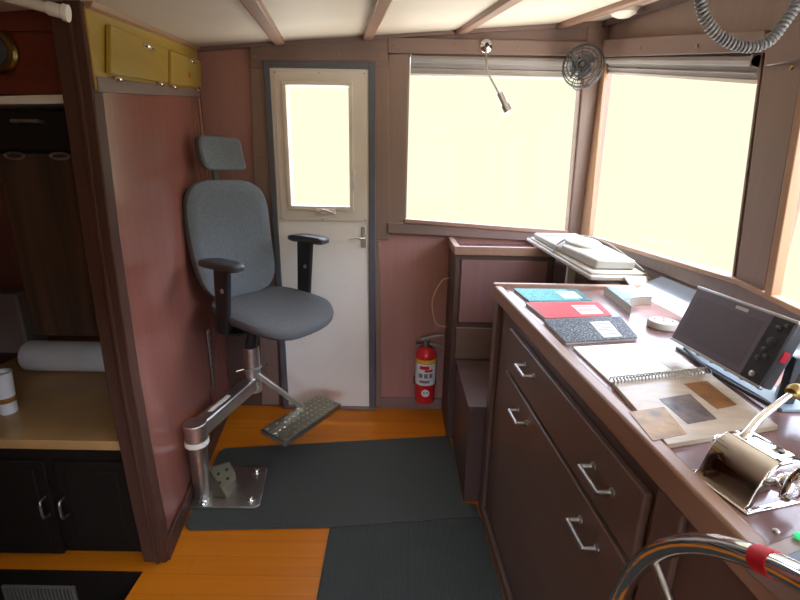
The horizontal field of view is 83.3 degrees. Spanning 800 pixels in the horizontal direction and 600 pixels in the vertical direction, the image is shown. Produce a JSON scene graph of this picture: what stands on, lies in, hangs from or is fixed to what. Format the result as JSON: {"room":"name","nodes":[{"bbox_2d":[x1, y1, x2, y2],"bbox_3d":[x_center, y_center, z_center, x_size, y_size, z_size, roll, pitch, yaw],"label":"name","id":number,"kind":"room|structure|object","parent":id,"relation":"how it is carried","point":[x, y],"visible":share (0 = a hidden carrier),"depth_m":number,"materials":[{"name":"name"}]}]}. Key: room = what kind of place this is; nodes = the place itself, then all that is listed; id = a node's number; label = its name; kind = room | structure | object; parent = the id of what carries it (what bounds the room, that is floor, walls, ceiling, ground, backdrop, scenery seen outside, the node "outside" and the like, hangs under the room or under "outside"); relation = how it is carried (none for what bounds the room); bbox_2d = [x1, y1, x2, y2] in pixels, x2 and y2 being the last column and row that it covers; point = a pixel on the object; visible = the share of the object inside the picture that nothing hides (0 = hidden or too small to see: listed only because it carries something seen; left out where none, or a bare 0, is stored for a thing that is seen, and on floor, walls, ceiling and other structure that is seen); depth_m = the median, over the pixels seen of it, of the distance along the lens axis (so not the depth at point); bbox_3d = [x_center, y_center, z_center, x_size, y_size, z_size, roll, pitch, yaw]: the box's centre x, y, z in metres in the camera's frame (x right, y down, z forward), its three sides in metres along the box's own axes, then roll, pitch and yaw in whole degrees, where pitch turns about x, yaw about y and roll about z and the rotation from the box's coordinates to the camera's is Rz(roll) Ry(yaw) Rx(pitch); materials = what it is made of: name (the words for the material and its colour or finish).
{"room":"control cabin","nodes":[
{"label":"control cabin","id":0,"kind":"room"},
{"bbox_2d":[103,87,229,559],"bbox_3d":[-1.028,-0.152,2.079,0.088,2.105,1.254,-2,16,-9],"label":"wall","id":1,"kind":"structure","parent":0,"point":[154,160],"depth_m":1.87,"materials":[{"name":"pink paint"}]},
{"bbox_2d":[0,29,19,73],"bbox_3d":[-1.202,-0.741,1.334,0.128,0.128,0.028,1,16,0],"label":"light","id":2,"kind":"object","parent":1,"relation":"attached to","point":[9,52],"visible":1,"depth_m":1.33,"materials":[{"name":"gold metal"}]},
{"bbox_2d":[0,10,61,95],"bbox_3d":[-1.479,-0.806,1.352,1.015,0.350,0.090,1,16,0],"label":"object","id":3,"kind":"structure","parent":1,"relation":"attached to","point":[36,72],"depth_m":1.35,"materials":[{"name":"red wood"}]},
{"bbox_2d":[1,585,77,599],"bbox_3d":[-1.397,1.156,1.751,0.280,0.110,0.008,1,16,0],"label":"air vent","id":4,"kind":"object","parent":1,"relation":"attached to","point":[6,590],"visible":1,"depth_m":1.74,"materials":[{"name":"grey metal"}]},
{"bbox_2d":[0,109,98,335],"bbox_3d":[-1.118,-0.291,1.680,0.278,0.730,0.521,1,16,0],"label":"upper cabinet","id":5,"kind":"object","parent":1,"relation":"attached to","point":[37,180],"visible":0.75,"depth_m":1.45,"materials":[{"name":"brown wood"}]},
{"bbox_2d":[0,95,64,109],"bbox_3d":[-1.264,-0.654,1.535,0.569,0.038,0.400,1,16,0],"label":"shelf board","id":6,"kind":"object","parent":5,"relation":"on","point":[52,102],"visible":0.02,"depth_m":1.34,"materials":[{"name":"beige wood"}]},
{"bbox_2d":[50,0,168,563],"bbox_3d":[-0.954,0.096,1.531,0.116,1.935,0.060,1,16,0],"label":"trim","id":7,"kind":"structure","parent":1,"relation":"attached to","point":[93,100],"depth_m":1.45,"materials":[{"name":"brown wood"}]},
{"bbox_2d":[82,1,199,49],"bbox_3d":[-0.967,-1.075,1.821,0.030,0.194,1.236,-2,16,-9],"label":"trim","id":8,"kind":"structure","parent":1,"relation":"attached to","point":[96,7],"depth_m":1.54,"materials":[{"name":"brown wood"}]},
{"bbox_2d":[84,6,200,96],"bbox_3d":[-0.958,-0.960,1.835,0.054,0.387,1.215,-2,16,-9],"label":"wall cabinet","id":9,"kind":"object","parent":1,"relation":"attached to","point":[125,58],"visible":0.98,"depth_m":1.56,"materials":[{"name":"yellow wood"}]},
{"bbox_2d":[198,99,208,179],"bbox_3d":[-1.081,-0.622,2.546,0.012,0.947,0.074,-2,16,-11],"label":"trim","id":10,"kind":"structure","parent":1,"relation":"attached to","point":[199,105],"depth_m":2.42,"materials":[{"name":"brown wood"}]},
{"bbox_2d":[206,329,215,390],"bbox_3d":[-1.041,0.332,2.482,0.009,0.355,0.040,-2,16,-9],"label":"strip","id":11,"kind":"object","parent":1,"relation":"attached to","point":[208,330],"visible":1,"depth_m":2.47,"materials":[{"name":"metal"}]},
{"bbox_2d":[0,405,504,599],"bbox_3d":[-0.683,1.308,0.927,3.880,0.050,4.450,1,16,0],"label":"floor","id":12,"kind":"structure","parent":0,"point":[249,564],"depth_m":1.81,"materials":[{"name":"orange wood"}]},
{"bbox_2d":[0,448,141,553],"bbox_3d":[-1.502,0.703,2.000,1.021,0.490,0.661,1,16,0],"label":"base cabinet","id":13,"kind":"object","parent":12,"relation":"on","point":[56,501],"visible":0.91,"depth_m":1.71,"materials":[{"name":"brown wood"}]},
{"bbox_2d":[0,335,119,449],"bbox_3d":[-1.495,0.359,2.232,1.023,0.038,1.215,1,16,0],"label":"countertop","id":14,"kind":"structure","parent":13,"relation":"on","point":[69,410],"depth_m":1.83,"materials":[{"name":"beige laminate"}]},
{"bbox_2d":[0,368,17,415],"bbox_3d":[-1.586,0.370,1.803,0.080,0.175,0.080,1,16,0],"label":"paper cup","id":15,"kind":"object","parent":14,"relation":"on","point":[8,399],"visible":1,"depth_m":1.79,"materials":[{"name":"white paper"}]},
{"bbox_2d":[0,287,47,352],"bbox_3d":[-2.082,0.106,2.409,0.240,0.329,0.150,1,16,0],"label":"tub","id":16,"kind":"object","parent":14,"relation":"on","point":[16,327],"visible":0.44,"depth_m":2.35,"materials":[{"name":"plastic"}]},
{"bbox_2d":[17,340,104,371],"bbox_3d":[-1.601,0.273,2.189,0.416,0.146,0.146,1,16,0],"label":"bolster pillow","id":17,"kind":"object","parent":14,"relation":"on","point":[33,355],"visible":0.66,"depth_m":2.12,"materials":[{"name":"grey fabric"}]},
{"bbox_2d":[0,569,142,599],"bbox_3d":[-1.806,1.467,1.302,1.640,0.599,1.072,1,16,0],"label":"floor mat","id":18,"kind":"object","parent":12,"relation":"on","point":[90,585],"depth_m":1.74,"materials":[{"name":"black rubber"}]},
{"bbox_2d":[185,436,479,530],"bbox_3d":[-0.317,0.900,2.257,1.298,0.009,0.645,-1,16,-7],"label":"floor mat","id":19,"kind":"object","parent":12,"relation":"on","point":[399,480],"visible":0.98,"depth_m":2.21,"materials":[{"name":"rubber"}]},
{"bbox_2d":[182,135,340,508],"bbox_3d":[-0.686,0.044,2.224,0.724,1.640,0.860,1,16,0],"label":"chair","id":20,"kind":"object","parent":19,"relation":"on","point":[227,225],"visible":0.99,"depth_m":2.25,"materials":[{"name":"fabric"}]},
{"bbox_2d":[316,517,503,599],"bbox_3d":[0.057,1.164,1.364,0.731,0.009,1.376,1,16,0],"label":"floor mat","id":21,"kind":"object","parent":12,"relation":"on","point":[449,559],"visible":1,"depth_m":1.77,"materials":[{"name":"rubber"}]},
{"bbox_2d":[452,360,489,501],"bbox_3d":[0.544,0.645,2.296,0.490,0.505,0.510,1,16,0],"label":"box","id":22,"kind":"object","parent":12,"relation":"on","point":[472,376],"visible":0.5,"depth_m":2.12,"materials":[{"name":"brown wood"}]},
{"bbox_2d":[442,237,554,437],"bbox_3d":[0.539,0.224,2.628,0.535,1.130,0.360,1,16,0],"label":"base cabinet","id":23,"kind":"object","parent":12,"relation":"on","point":[473,269],"visible":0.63,"depth_m":2.38,"materials":[{"name":"brown wood"}]},
{"bbox_2d":[431,278,448,326],"bbox_3d":[0.235,0.016,2.668,0.101,0.315,0.030,1,16,0],"label":"loose wire","id":24,"kind":"object","parent":23,"relation":"attached to","point":[444,278],"visible":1,"depth_m":2.66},
{"bbox_2d":[527,233,650,285],"bbox_3d":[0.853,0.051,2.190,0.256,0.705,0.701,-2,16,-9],"label":"stack","id":25,"kind":"object","parent":23,"relation":"on","point":[585,255],"visible":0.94,"depth_m":1.99,"materials":[{"name":"white paper"}]},
{"bbox_2d":[552,259,651,284],"bbox_3d":[0.953,0.325,2.400,0.197,1.076,0.850,1,16,0],"label":"window bench","id":26,"kind":"object","parent":12,"relation":"on","point":[559,274],"visible":0.02,"depth_m":2.24,"materials":[{"name":"brown wood"}]},
{"bbox_2d":[478,276,799,599],"bbox_3d":[0.697,0.773,0.680,0.692,1.160,2.685,1,16,0],"label":"base cabinet","id":27,"kind":"object","parent":12,"relation":"on","point":[572,486],"depth_m":1.07,"materials":[{"name":"paint"}]},
{"bbox_2d":[513,288,591,301],"bbox_3d":[0.574,-0.017,1.697,0.253,0.010,0.180,1,16,0],"label":"notebook","id":28,"kind":"object","parent":27,"relation":"on","point":[530,295],"visible":0.98,"depth_m":1.68,"materials":[{"name":"teal paper"}]},
{"bbox_2d":[525,302,611,318],"bbox_3d":[0.583,0.035,1.518,0.268,0.010,0.180,-1,16,-6],"label":"notebook","id":29,"kind":"object","parent":27,"relation":"on","point":[546,310],"visible":0.98,"depth_m":1.51,"materials":[{"name":"red paper"}]},
{"bbox_2d":[543,316,637,344],"bbox_3d":[0.580,0.087,1.336,0.296,0.010,0.196,-2,16,-9],"label":"notebook","id":30,"kind":"object","parent":27,"relation":"on","point":[570,331],"visible":1,"depth_m":1.32,"materials":[{"name":"grey paper"}]},
{"bbox_2d":[604,284,651,313],"bbox_3d":[0.843,-0.007,1.643,0.121,0.030,0.334,3,16,6],"label":"pad","id":31,"kind":"object","parent":27,"relation":"on","point":[625,297],"visible":1,"depth_m":1.62,"materials":[{"name":"white paper"}]},
{"bbox_2d":[646,316,678,331],"bbox_3d":[0.804,0.072,1.375,0.088,0.024,0.088,1,16,0],"label":"round tin","id":32,"kind":"object","parent":27,"relation":"on","point":[664,324],"visible":0.94,"depth_m":1.35,"materials":[{"name":"beige plastic"}]},
{"bbox_2d":[573,342,777,447],"bbox_3d":[0.578,0.177,1.002,0.285,0.022,0.496,1,16,0],"label":"notebook","id":33,"kind":"object","parent":27,"relation":"on","point":[677,403],"visible":1,"depth_m":0.94,"materials":[{"name":"paper"}]},
{"bbox_2d":[629,407,686,440],"bbox_3d":[0.477,0.226,0.829,0.085,0.001,0.118,1,16,0],"label":"photograph","id":34,"kind":"object","parent":33,"relation":"on","point":[663,423],"depth_m":0.83},
{"bbox_2d":[660,360,699,373],"bbox_3d":[0.675,0.160,1.084,0.065,0.001,0.080,0,16,-4],"label":"picture","id":35,"kind":"object","parent":33,"relation":"on","point":[679,365],"depth_m":1.08},
{"bbox_2d":[660,394,716,423],"bbox_3d":[0.567,0.212,0.883,0.078,0.001,0.118,1,16,0],"label":"photograph","id":36,"kind":"object","parent":33,"relation":"on","point":[684,408],"depth_m":0.88},
{"bbox_2d":[685,381,736,408],"bbox_3d":[0.652,0.197,0.941,0.061,0.001,0.124,1,16,0],"label":"photograph","id":37,"kind":"object","parent":33,"relation":"on","point":[709,393],"depth_m":0.94},
{"bbox_2d":[608,532,799,599],"bbox_3d":[0.369,0.666,0.333,0.092,0.878,0.878,1,16,0],"label":"steering wheel","id":38,"kind":"object","parent":27,"relation":"attached to","point":[773,564],"visible":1,"depth_m":0.51,"materials":[{"name":"silver metal"}]},
{"bbox_2d":[670,286,799,389],"bbox_3d":[0.740,0.073,1.006,0.075,0.146,0.276,0,16,-4],"label":"monitor","id":39,"kind":"object","parent":27,"relation":"on","point":[755,344],"visible":1,"depth_m":0.96,"materials":[{"name":"grey plastic"}]},
{"bbox_2d":[693,383,799,514],"bbox_3d":[0.562,0.218,0.655,0.190,0.135,0.163,-3,17,-14],"label":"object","id":40,"kind":"object","parent":27,"relation":"on","point":[751,472],"visible":1,"depth_m":0.65,"materials":[{"name":"silver metal"}]},
{"bbox_2d":[746,528,799,599],"bbox_3d":[0.532,0.335,0.425,0.196,0.038,0.321,-2,16,-12],"label":"switch panel","id":41,"kind":"object","parent":27,"relation":"on","point":[789,546],"visible":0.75,"depth_m":0.52,"materials":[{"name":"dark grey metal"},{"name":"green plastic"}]},
{"bbox_2d":[793,531,799,539],"bbox_3d":[0.482,0.283,0.540,0.014,0.005,0.014,1,16,0],"label":"lamp","id":42,"kind":"object","parent":41,"relation":"on","point":[796,536],"depth_m":0.54,"materials":[{"name":"green plastic"}]},
{"bbox_2d":[775,382,796,399],"bbox_3d":[0.809,0.188,0.939,0.036,0.044,0.036,1,16,0],"label":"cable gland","id":43,"kind":"object","parent":27,"relation":"attached to","point":[778,386],"visible":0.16,"depth_m":0.94,"materials":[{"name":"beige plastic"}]},
{"bbox_2d":[793,373,799,400],"bbox_3d":[0.779,0.188,0.776,0.078,0.152,0.180,0,16,-4],"label":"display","id":44,"kind":"object","parent":27,"relation":"on","point":[797,380],"visible":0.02,"depth_m":0.85,"materials":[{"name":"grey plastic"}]},
{"bbox_2d":[0,45,582,407],"bbox_3d":[-0.747,-0.460,2.630,3.690,2.400,0.069,1,16,0],"label":"wall","id":45,"kind":"structure","parent":0,"point":[412,266],"depth_m":2.70,"materials":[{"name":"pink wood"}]},
{"bbox_2d":[225,327,282,405],"bbox_3d":[-0.931,0.307,2.846,0.338,0.800,0.010,1,16,0],"label":"trim","id":46,"kind":"structure","parent":45,"relation":"attached to","point":[234,346],"depth_m":2.87,"materials":[{"name":"brown wood"}]},
{"bbox_2d":[250,68,278,404],"bbox_3d":[-0.795,-0.275,2.671,0.178,1.996,0.022,1,16,0],"label":"trim","id":47,"kind":"structure","parent":45,"relation":"attached to","point":[268,347],"depth_m":2.54,"materials":[{"name":"brown wood"}]},
{"bbox_2d":[250,38,387,67],"bbox_3d":[-0.427,-1.298,2.373,0.730,0.153,0.025,1,16,0],"label":"trim","id":48,"kind":"structure","parent":45,"relation":"attached to","point":[358,50],"depth_m":2.36,"materials":[{"name":"brown wood"}]},
{"bbox_2d":[263,60,375,410],"bbox_3d":[-0.441,-0.271,2.641,0.592,2.040,0.109,1,16,0],"label":"door","id":49,"kind":"structure","parent":45,"relation":"in","point":[335,362],"depth_m":2.63,"materials":[{"name":"white paint"}]},
{"bbox_2d":[362,0,392,40],"bbox_3d":[-0.090,-1.086,1.715,0.054,0.230,1.409,-1,16,-7],"label":"ceiling beam","id":50,"kind":"structure","parent":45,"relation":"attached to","point":[379,8],"depth_m":1.68,"materials":[{"name":"brown wood"}]},
{"bbox_2d":[375,240,380,404],"bbox_3d":[-0.137,0.164,2.795,0.043,1.078,0.022,1,16,0],"label":"trim","id":51,"kind":"structure","parent":45,"relation":"attached to","point":[377,248],"depth_m":2.78,"materials":[{"name":"brown wood"}]},
{"bbox_2d":[375,60,388,239],"bbox_3d":[-0.101,-0.810,2.513,0.088,0.951,0.022,1,16,0],"label":"trim","id":52,"kind":"structure","parent":45,"relation":"attached to","point":[382,74],"depth_m":2.50,"materials":[{"name":"brown wood"}]},
{"bbox_2d":[389,54,408,222],"bbox_3d":[-0.013,-0.858,2.500,0.105,0.911,0.020,1,16,0],"label":"trim","id":53,"kind":"structure","parent":45,"relation":"attached to","point":[398,63],"depth_m":2.47,"materials":[{"name":"brown wood"}]},
{"bbox_2d":[197,20,603,51],"bbox_3d":[0.004,-1.377,2.345,2.160,0.180,0.030,1,16,0],"label":"trim","id":54,"kind":"structure","parent":45,"relation":"attached to","point":[588,23],"depth_m":2.33,"materials":[{"name":"brown wood"}]},
{"bbox_2d":[375,397,440,408],"bbox_3d":[0.043,0.674,2.943,0.450,0.075,0.018,1,16,0],"label":"baseboard","id":55,"kind":"structure","parent":45,"relation":"attached to","point":[386,402],"depth_m":2.94,"materials":[{"name":"brown wood"}]},
{"bbox_2d":[413,333,443,404],"bbox_3d":[0.174,0.414,2.791,0.172,0.453,0.159,1,16,0],"label":"fire extinguisher","id":56,"kind":"object","parent":45,"relation":"attached to","point":[424,379],"visible":1,"depth_m":2.73,"materials":[{"name":"metal"}]},
{"bbox_2d":[388,223,534,240],"bbox_3d":[0.460,-0.394,2.624,1.061,0.099,0.035,1,16,0],"label":"trim","id":57,"kind":"structure","parent":45,"relation":"attached to","point":[400,228],"depth_m":2.61,"materials":[{"name":"brown wood"}]},
{"bbox_2d":[405,218,568,232],"bbox_3d":[0.500,-0.426,2.609,0.948,0.075,0.045,1,16,0],"label":"trim","id":58,"kind":"structure","parent":45,"relation":"attached to","point":[413,221],"depth_m":2.59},
{"bbox_2d":[456,0,522,34],"bbox_3d":[0.373,-1.110,1.706,0.054,0.233,1.404,0,16,-5],"label":"trim","id":59,"kind":"structure","parent":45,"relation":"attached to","point":[500,6],"depth_m":1.80,"materials":[{"name":"brown wood"}]},
{"bbox_2d":[388,37,597,56],"bbox_3d":[0.486,-1.323,2.358,1.099,0.074,0.030,1,16,0],"label":"trim","id":60,"kind":"structure","parent":45,"relation":"attached to","point":[416,46],"depth_m":2.35,"materials":[{"name":"brown wood"}]},
{"bbox_2d":[405,54,580,232],"bbox_3d":[0.515,-0.850,2.530,0.958,0.935,0.050,1,16,0],"label":"window","id":61,"kind":"structure","parent":45,"relation":"in","point":[577,100],"depth_m":2.50,"materials":[{"name":"clear glass"}]},
{"bbox_2d":[410,54,581,79],"bbox_3d":[0.506,-1.238,2.390,0.900,0.105,0.036,1,16,0],"label":"roller blind","id":62,"kind":"object","parent":61,"relation":"attached to","point":[421,65],"visible":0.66,"depth_m":2.40,"materials":[{"name":"fabric"}]},
{"bbox_2d":[479,38,512,114],"bbox_3d":[0.488,-1.151,2.311,0.086,0.381,0.219,-12,21,-38],"label":"gooseneck lamp","id":63,"kind":"object","parent":45,"relation":"attached to","point":[486,45],"visible":1,"depth_m":2.30,"materials":[{"name":"silver metal"}]},
{"bbox_2d":[413,26,587,41],"bbox_3d":[0.487,-1.410,2.343,1.098,0.115,0.012,1,16,0],"label":"trim","id":64,"kind":"structure","parent":45,"relation":"attached to","point":[572,34],"depth_m":2.35,"materials":[{"name":"brown wood"}]},
{"bbox_2d":[562,43,604,90],"bbox_3d":[0.932,-1.178,2.283,0.202,0.207,0.145,10,19,29],"label":"fan","id":65,"kind":"object","parent":45,"relation":"attached to","point":[582,67],"visible":1,"depth_m":2.24,"materials":[{"name":"black metal"}]},
{"bbox_2d":[569,25,609,234],"bbox_3d":[1.020,-0.878,2.489,0.111,1.140,0.020,1,16,0],"label":"trim","id":66,"kind":"structure","parent":45,"relation":"attached to","point":[595,33],"depth_m":2.47,"materials":[{"name":"brown wood"}]},
{"bbox_2d":[555,0,650,28],"bbox_3d":[0.903,-1.138,1.695,0.054,0.231,1.408,-1,16,-6],"label":"trim","id":67,"kind":"structure","parent":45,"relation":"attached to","point":[623,4],"depth_m":1.93,"materials":[{"name":"brown wood"}]},
{"bbox_2d":[0,0,657,45],"bbox_3d":[-0.738,-0.680,0.302,3.860,0.571,4.510,1,16,0],"label":"ceiling","id":68,"kind":"structure","parent":0,"point":[198,22],"depth_m":1.75,"materials":[{"name":"white paint"}]},
{"bbox_2d":[0,0,71,22],"bbox_3d":[-0.994,-0.775,1.167,0.236,0.077,0.042,-3,17,-15],"label":"pole","id":69,"kind":"object","parent":68,"relation":"attached to","point":[63,11],"visible":1,"depth_m":1.18,"materials":[{"name":"beige plastic"}]},
{"bbox_2d":[44,1,71,22],"bbox_3d":[-0.907,-0.765,1.194,0.056,0.046,0.042,-3,17,-15],"label":"socket","id":70,"kind":"object","parent":69,"relation":"attached to","point":[63,11],"depth_m":1.18,"materials":[{"name":"white paint"}]},
{"bbox_2d":[240,0,284,45],"bbox_3d":[-0.512,-1.063,1.724,0.054,0.225,1.420,-2,16,-10],"label":"ceiling beam","id":71,"kind":"structure","parent":68,"relation":"attached to","point":[257,9],"depth_m":1.58,"materials":[{"name":"brown wood"}]},
{"bbox_2d":[611,5,640,18],"bbox_3d":[0.971,-1.247,1.949,0.124,0.041,0.124,1,16,0],"label":"dome","id":72,"kind":"object","parent":68,"relation":"attached to","point":[628,12],"visible":0.69,"depth_m":1.92,"materials":[{"name":"beige plastic"}]},
{"bbox_2d":[693,0,799,52],"bbox_3d":[0.836,-0.736,1.084,0.284,0.254,0.028,1,16,0],"label":"coiled cord","id":73,"kind":"object","parent":68,"relation":"hanging from","point":[732,43],"visible":1,"depth_m":1.10,"materials":[{"name":"grey plastic"}]},
{"bbox_2d":[600,0,799,320],"bbox_3d":[1.056,0.175,0.540,0.073,2.400,4.350,1,16,0],"label":"wall","id":74,"kind":"structure","parent":0,"point":[730,15],"depth_m":1.56,"materials":[{"name":"brown wood"}]},
{"bbox_2d":[579,57,607,236],"bbox_3d":[1.063,-0.801,2.443,0.020,0.980,0.148,1,16,0],"label":"trim","id":75,"kind":"structure","parent":74,"relation":"attached to","point":[591,181],"depth_m":2.45,"materials":[{"name":"brown mahogany"}]},
{"bbox_2d":[602,0,690,26],"bbox_3d":[1.060,-1.129,1.672,0.040,0.248,1.450,1,16,0],"label":"trim","id":76,"kind":"structure","parent":74,"relation":"attached to","point":[658,5],"depth_m":1.90,"materials":[{"name":"brown wood"}]},
{"bbox_2d":[592,53,764,275],"bbox_3d":[1.091,-0.654,1.905,0.050,0.947,1.246,1,16,0],"label":"window","id":77,"kind":"structure","parent":74,"relation":"in","point":[609,76],"depth_m":1.42,"materials":[{"name":"clear glass"}]},
{"bbox_2d":[602,54,760,83],"bbox_3d":[1.069,-0.962,1.857,0.036,0.321,1.128,1,16,0],"label":"roller blind","id":78,"kind":"object","parent":77,"relation":"attached to","point":[744,69],"visible":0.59,"depth_m":1.64,"materials":[{"name":"fabric"}]},
{"bbox_2d":[600,30,771,56],"bbox_3d":[1.063,-1.039,1.829,0.030,0.334,1.226,1,16,0],"label":"trim","id":79,"kind":"structure","parent":74,"relation":"attached to","point":[677,44],"depth_m":1.73,"materials":[{"name":"brown wood"}]},
{"bbox_2d":[592,236,799,315],"bbox_3d":[1.048,-0.149,1.763,0.030,0.048,1.386,1,16,0],"label":"trim","id":80,"kind":"structure","parent":74,"relation":"attached to","point":[785,303],"depth_m":1.49,"materials":[{"name":"brown wood"}]},
{"bbox_2d":[737,54,799,290],"bbox_3d":[1.056,-0.359,1.294,0.020,0.676,0.203,1,16,0],"label":"trim","id":81,"kind":"structure","parent":74,"relation":"attached to","point":[780,85],"depth_m":1.28,"materials":[{"name":"brown wood"}]},
{"bbox_2d":[758,189,799,299],"bbox_3d":[1.082,-0.174,0.689,0.050,0.708,1.131,1,16,0],"label":"window","id":82,"kind":"structure","parent":74,"relation":"in","point":[798,201],"depth_m":1.25,"materials":[{"name":"clear glass"}]},
{"bbox_2d":[764,84,799,296],"bbox_3d":[1.051,-0.310,1.208,0.030,0.619,0.084,1,16,0],"label":"trim","id":83,"kind":"structure","parent":74,"relation":"attached to","point":[790,187],"depth_m":1.21,"materials":[{"name":"brown wood"}]},
{"bbox_2d":[766,21,799,65],"bbox_3d":[1.055,-0.690,1.222,0.035,0.100,0.146,1,16,0],"label":"trim","id":84,"kind":"structure","parent":74,"relation":"attached to","point":[786,49],"depth_m":1.21,"materials":[{"name":"brown wood"}]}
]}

